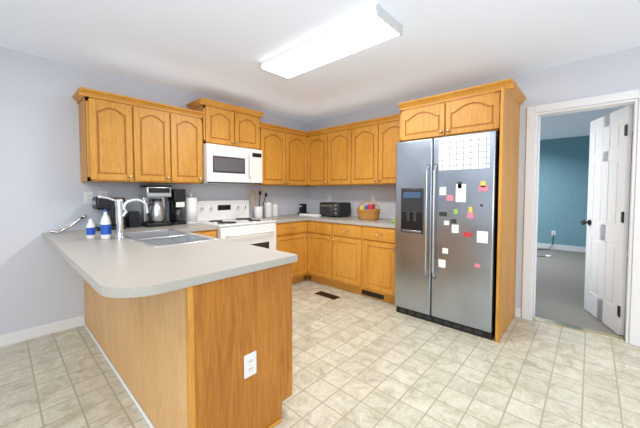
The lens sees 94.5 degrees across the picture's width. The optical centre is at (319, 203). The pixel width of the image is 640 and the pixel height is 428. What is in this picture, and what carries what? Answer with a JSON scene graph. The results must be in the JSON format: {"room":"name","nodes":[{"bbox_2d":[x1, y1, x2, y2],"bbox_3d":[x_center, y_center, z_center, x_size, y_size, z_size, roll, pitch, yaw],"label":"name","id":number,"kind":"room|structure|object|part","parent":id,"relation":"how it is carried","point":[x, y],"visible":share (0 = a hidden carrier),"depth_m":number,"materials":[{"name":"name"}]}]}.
{"room":"kitchen","nodes":[
{"label":"kitchen","id":0,"kind":"room"},
{"bbox_2d":[0,47,306,334],"bbox_3d":[-2.541,-0.051,2.565,0.120,2.440,6.980,2,3,43],"label":"wall","id":1,"kind":"structure","parent":0,"point":[42,189],"depth_m":2.62,"materials":[{"name":"paint"}]},
{"bbox_2d":[0,315,84,346],"bbox_3d":[-3.510,1.165,1.456,0.014,0.095,3.728,2,3,43],"label":"baseboard","id":2,"kind":"structure","parent":1,"relation":"attached to","point":[34,332],"depth_m":2.60,"materials":[{"name":"white wood"}]},
{"bbox_2d":[84,192,92,203],"bbox_3d":[-2.212,-0.056,2.826,0.008,0.116,0.072,2,3,43],"label":"outlet","id":3,"kind":"object","parent":1,"relation":"attached to","point":[88,196],"visible":0.91,"depth_m":2.82,"materials":[{"name":"white plastic"}]},
{"bbox_2d":[99,191,107,196],"bbox_3d":[-2.134,-0.069,2.911,0.008,0.116,0.072,2,3,43],"label":"outlet","id":4,"kind":"object","parent":1,"relation":"attached to","point":[102,193],"visible":0.47,"depth_m":2.91,"materials":[{"name":"white plastic"}]},
{"bbox_2d":[72,87,203,183],"bbox_3d":[-1.778,-0.607,3.007,0.370,0.787,1.078,2,3,43],"label":"upper cabinet","id":5,"kind":"object","parent":1,"relation":"attached to","point":[123,139],"visible":1,"depth_m":2.82,"materials":[{"name":"brown wood"}]},
{"bbox_2d":[186,97,263,149],"bbox_3d":[-1.147,-0.933,3.667,0.390,0.487,0.842,2,3,43],"label":"upper cabinet","id":6,"kind":"object","parent":1,"relation":"attached to","point":[226,124],"visible":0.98,"depth_m":3.50,"materials":[{"name":"brown wood"}]},
{"bbox_2d":[203,143,262,184],"bbox_3d":[-1.125,-0.465,3.665,0.450,0.439,0.754,2,3,43],"label":"microwave","id":7,"kind":"object","parent":6,"relation":"attached to","point":[222,164],"visible":0.96,"depth_m":3.50,"materials":[{"name":"white plastic"}]},
{"bbox_2d":[0,0,639,139],"bbox_3d":[1.598,-1.298,1.946,6.986,0.100,11.740,2,3,43],"label":"ceiling","id":8,"kind":"structure","parent":0,"point":[212,49],"depth_m":2.35,"materials":[{"name":"paint"}]},
{"bbox_2d":[260,4,402,79],"bbox_3d":[0.025,-1.230,2.376,1.220,0.064,0.338,2,3,43],"label":"light fixture","id":9,"kind":"object","parent":8,"relation":"attached to","point":[374,26],"visible":1,"depth_m":2.22,"materials":[{"name":"white plastic"}]},
{"bbox_2d":[0,279,639,427],"bbox_3d":[-0.036,1.305,0.355,6.866,0.100,6.800,2,3,43],"label":"floor","id":10,"kind":"structure","parent":0,"point":[358,361],"depth_m":2.00,"materials":[{"name":"tile"}]},
{"bbox_2d":[42,223,297,427],"bbox_3d":[-1.138,0.721,2.310,2.325,0.918,1.313,2,3,43],"label":"base cabinet","id":11,"kind":"object","parent":10,"relation":"on","point":[195,325],"visible":0.99,"depth_m":1.51,"materials":[{"name":"brown wood"}]},
{"bbox_2d":[49,215,85,232],"bbox_3d":[-2.255,0.179,2.638,0.122,0.143,0.272,0,2,11],"label":"tongs","id":12,"kind":"object","parent":11,"relation":"on","point":[60,229],"visible":1,"depth_m":2.61,"materials":[{"name":"silver metal"}]},
{"bbox_2d":[86,209,111,238],"bbox_3d":[-1.678,0.154,2.244,0.187,0.225,0.069,0,2,9],"label":"dish soap bottle","id":13,"kind":"object","parent":11,"relation":"on","point":[105,224],"visible":1,"depth_m":2.22,"materials":[{"name":"white plastic"}]},
{"bbox_2d":[92,197,125,230],"bbox_3d":[-2.025,0.089,2.835,0.210,0.310,0.232,2,3,43],"label":"coffee brewer","id":14,"kind":"object","parent":11,"relation":"on","point":[97,203],"visible":0.6,"depth_m":2.77,"materials":[{"name":"black plastic"}]},
{"bbox_2d":[97,195,148,238],"bbox_3d":[-1.499,0.100,2.268,0.328,0.332,0.063,-2,3,-38],"label":"faucet","id":15,"kind":"object","parent":11,"relation":"on","point":[120,207],"visible":1,"depth_m":2.23,"materials":[{"name":"silver metal"}]},
{"bbox_2d":[125,211,138,227],"bbox_3d":[-1.907,0.157,3.002,0.140,0.160,0.090,2,3,43],"label":"knife block","id":16,"kind":"object","parent":11,"relation":"on","point":[132,217],"visible":0.8,"depth_m":2.96,"materials":[{"name":"plastic"}]},
{"bbox_2d":[140,185,171,226],"bbox_3d":[-1.723,0.021,3.106,0.224,0.425,0.240,2,3,43],"label":"drip coffee maker","id":17,"kind":"object","parent":11,"relation":"on","point":[154,196],"visible":1,"depth_m":3.05,"materials":[{"name":"black plastic"}]},
{"bbox_2d":[168,189,185,224],"bbox_3d":[-1.585,0.034,3.280,0.173,0.385,0.130,2,3,43],"label":"coffee grinder","id":18,"kind":"object","parent":11,"relation":"on","point":[178,196],"visible":0.83,"depth_m":3.23,"materials":[{"name":"plastic"}]},
{"bbox_2d":[185,190,197,223],"bbox_3d":[-1.478,0.033,3.391,0.150,0.378,0.150,2,3,43],"label":"paper towel holder","id":19,"kind":"object","parent":11,"relation":"on","point":[190,203],"visible":0.97,"depth_m":3.34,"materials":[{"name":"white paper"}]},
{"bbox_2d":[197,200,275,249],"bbox_3d":[-1.012,0.547,3.600,0.722,1.165,0.756,2,3,43],"label":"stove","id":20,"kind":"object","parent":10,"relation":"on","point":[231,217],"visible":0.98,"depth_m":3.56,"materials":[{"name":"white metal"}]},
{"bbox_2d":[249,213,394,303],"bbox_3d":[0.117,0.642,3.905,2.013,0.952,1.205,2,3,43],"label":"base cabinet","id":21,"kind":"object","parent":10,"relation":"on","point":[353,254],"depth_m":3.74,"materials":[{"name":"brown wood"}]},
{"bbox_2d":[249,188,266,217],"bbox_3d":[-0.856,-0.010,4.095,0.120,0.410,0.270,1,2,26],"label":"utensil crock","id":22,"kind":"object","parent":21,"relation":"on","point":[258,210],"visible":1,"depth_m":4.06,"materials":[{"name":"white ceramic"}]},
{"bbox_2d":[264,201,271,216],"bbox_3d":[-0.742,0.078,4.239,0.117,0.222,0.118,2,3,43],"label":"canister","id":23,"kind":"object","parent":21,"relation":"on","point":[267,206],"visible":0.98,"depth_m":4.19,"materials":[{"name":"white ceramic"}]},
{"bbox_2d":[272,203,278,215],"bbox_3d":[-0.662,0.087,4.342,0.105,0.197,0.106,2,3,43],"label":"canister","id":24,"kind":"object","parent":21,"relation":"on","point":[275,212],"visible":0.89,"depth_m":4.30,"materials":[{"name":"white ceramic"}]},
{"bbox_2d":[298,204,308,213],"bbox_3d":[-0.269,0.087,4.681,0.120,0.170,0.140,2,3,43],"label":"can opener","id":25,"kind":"object","parent":21,"relation":"on","point":[302,207],"visible":0.84,"depth_m":4.66,"materials":[{"name":"plastic"}]},
{"bbox_3d":[-0.148,0.168,4.321,0.360,0.036,0.060,2,3,35],"label":"white power strip","id":26,"kind":"part","parent":21,"relation":"part of","materials":[{"name":"white plastic"}]},
{"bbox_2d":[319,202,350,217],"bbox_3d":[0.205,0.085,4.287,0.370,0.205,0.317,2,3,43],"label":"toaster oven","id":27,"kind":"object","parent":21,"relation":"on","point":[338,209],"visible":0.95,"depth_m":4.19,"materials":[{"name":"metal"}]},
{"bbox_2d":[357,201,380,219],"bbox_3d":[0.624,0.085,3.819,0.335,0.242,0.243,2,3,43],"label":"wicker basket","id":28,"kind":"object","parent":21,"relation":"on","point":[367,212],"visible":1,"depth_m":3.73,"materials":[{"name":"brown wicker"}]},
{"bbox_2d":[314,291,339,299],"bbox_3d":[0.088,1.125,3.631,0.320,0.008,0.120,2,3,43],"label":"floor vent","id":29,"kind":"object","parent":10,"relation":"in","point":[321,293],"visible":1,"depth_m":3.61,"materials":[{"name":"brown metal"}]},
{"bbox_2d":[395,130,499,339],"bbox_3d":[1.338,0.262,3.016,0.906,1.780,0.786,2,3,43],"label":"refrigerator","id":30,"kind":"object","parent":10,"relation":"on","point":[461,296],"visible":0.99,"depth_m":2.74,"materials":[{"name":"silver metal"}]},
{"bbox_2d":[438,132,489,267],"bbox_3d":[1.262,0.000,2.624,0.420,1.203,0.004,2,3,43],"label":"magnet","id":31,"kind":"object","parent":30,"relation":"attached to","point":[472,151],"visible":1,"depth_m":2.61,"materials":[{"name":"paper"}]},
{"bbox_2d":[398,78,525,342],"bbox_3d":[1.400,0.054,3.025,1.031,2.195,0.730,2,3,43],"label":"enclosure","id":32,"kind":"object","parent":10,"relation":"on","point":[491,106],"visible":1,"depth_m":2.68,"materials":[{"name":"brown wood"}]},
{"bbox_2d":[533,317,625,341],"bbox_3d":[2.381,1.158,2.754,0.644,0.009,0.090,2,3,43],"label":"threshold","id":33,"kind":"object","parent":10,"relation":"on","point":[582,329],"depth_m":2.71,"materials":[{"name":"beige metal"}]},
{"bbox_2d":[307,47,639,328],"bbox_3d":[2.308,-0.059,2.768,6.746,2.440,0.120,2,3,43],"label":"wall","id":34,"kind":"structure","parent":0,"point":[616,72],"depth_m":2.92,"materials":[{"name":"paint"}]},
{"bbox_2d":[251,114,399,185],"bbox_3d":[0.116,-0.652,3.855,2.011,0.812,1.205,2,3,43],"label":"upper cabinet","id":35,"kind":"object","parent":34,"relation":"attached to","point":[362,152],"visible":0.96,"depth_m":4.01,"materials":[{"name":"brown wood"}]},
{"bbox_2d":[370,195,374,202],"bbox_3d":[0.735,-0.061,4.126,0.072,0.116,0.008,2,3,43],"label":"outlet","id":36,"kind":"object","parent":34,"relation":"attached to","point":[372,197],"visible":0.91,"depth_m":4.12,"materials":[{"name":"white plastic"}]},
{"bbox_2d":[515,307,520,317],"bbox_3d":[3.368,1.154,1.750,3.745,0.095,0.014,2,3,43],"label":"baseboard","id":37,"kind":"structure","parent":34,"relation":"attached to","point":[517,310],"depth_m":2.99,"materials":[{"name":"white wood"}]},
{"bbox_2d":[521,89,639,346],"bbox_3d":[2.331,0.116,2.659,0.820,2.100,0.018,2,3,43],"label":"door frame","id":38,"kind":"structure","parent":34,"relation":"attached to","point":[634,331],"depth_m":2.68,"materials":[{"name":"white wood"}]},
{"bbox_2d":[581,105,632,335],"bbox_3d":[2.785,0.148,2.847,0.185,1.996,0.640,1,2,14],"label":"door","id":39,"kind":"structure","parent":34,"relation":"in","point":[610,145],"depth_m":2.77,"materials":[{"name":"white wood"}]},
{"bbox_2d":[535,248,627,336],"bbox_3d":[3.992,1.142,4.542,5.240,0.104,4.819,2,3,43],"label":"floor","id":40,"kind":"structure","parent":0,"point":[560,278],"depth_m":3.80,"materials":[{"name":"grey carpet"}]},
{"bbox_2d":[537,235,553,257],"bbox_3d":[4.633,0.860,6.231,0.456,0.325,1.161,2,3,43],"label":"cord","id":41,"kind":"object","parent":40,"relation":"on","point":[548,256],"visible":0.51,"depth_m":6.45,"materials":[{"name":"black plastic"}]},
{"bbox_2d":[537,131,632,250],"bbox_3d":[4.013,-0.126,4.515,5.240,2.440,4.759,2,3,43],"label":"wall","id":42,"kind":"structure","parent":0,"point":[564,162],"depth_m":6.41,"materials":[{"name":"teal paint"}]},
{"bbox_2d":[537,243,627,256],"bbox_3d":[5.536,0.970,6.217,5.000,0.110,0.014,2,3,43],"label":"baseboard","id":43,"kind":"structure","parent":42,"relation":"attached to","point":[539,245],"depth_m":6.43,"materials":[{"name":"white wood"}]}
]}

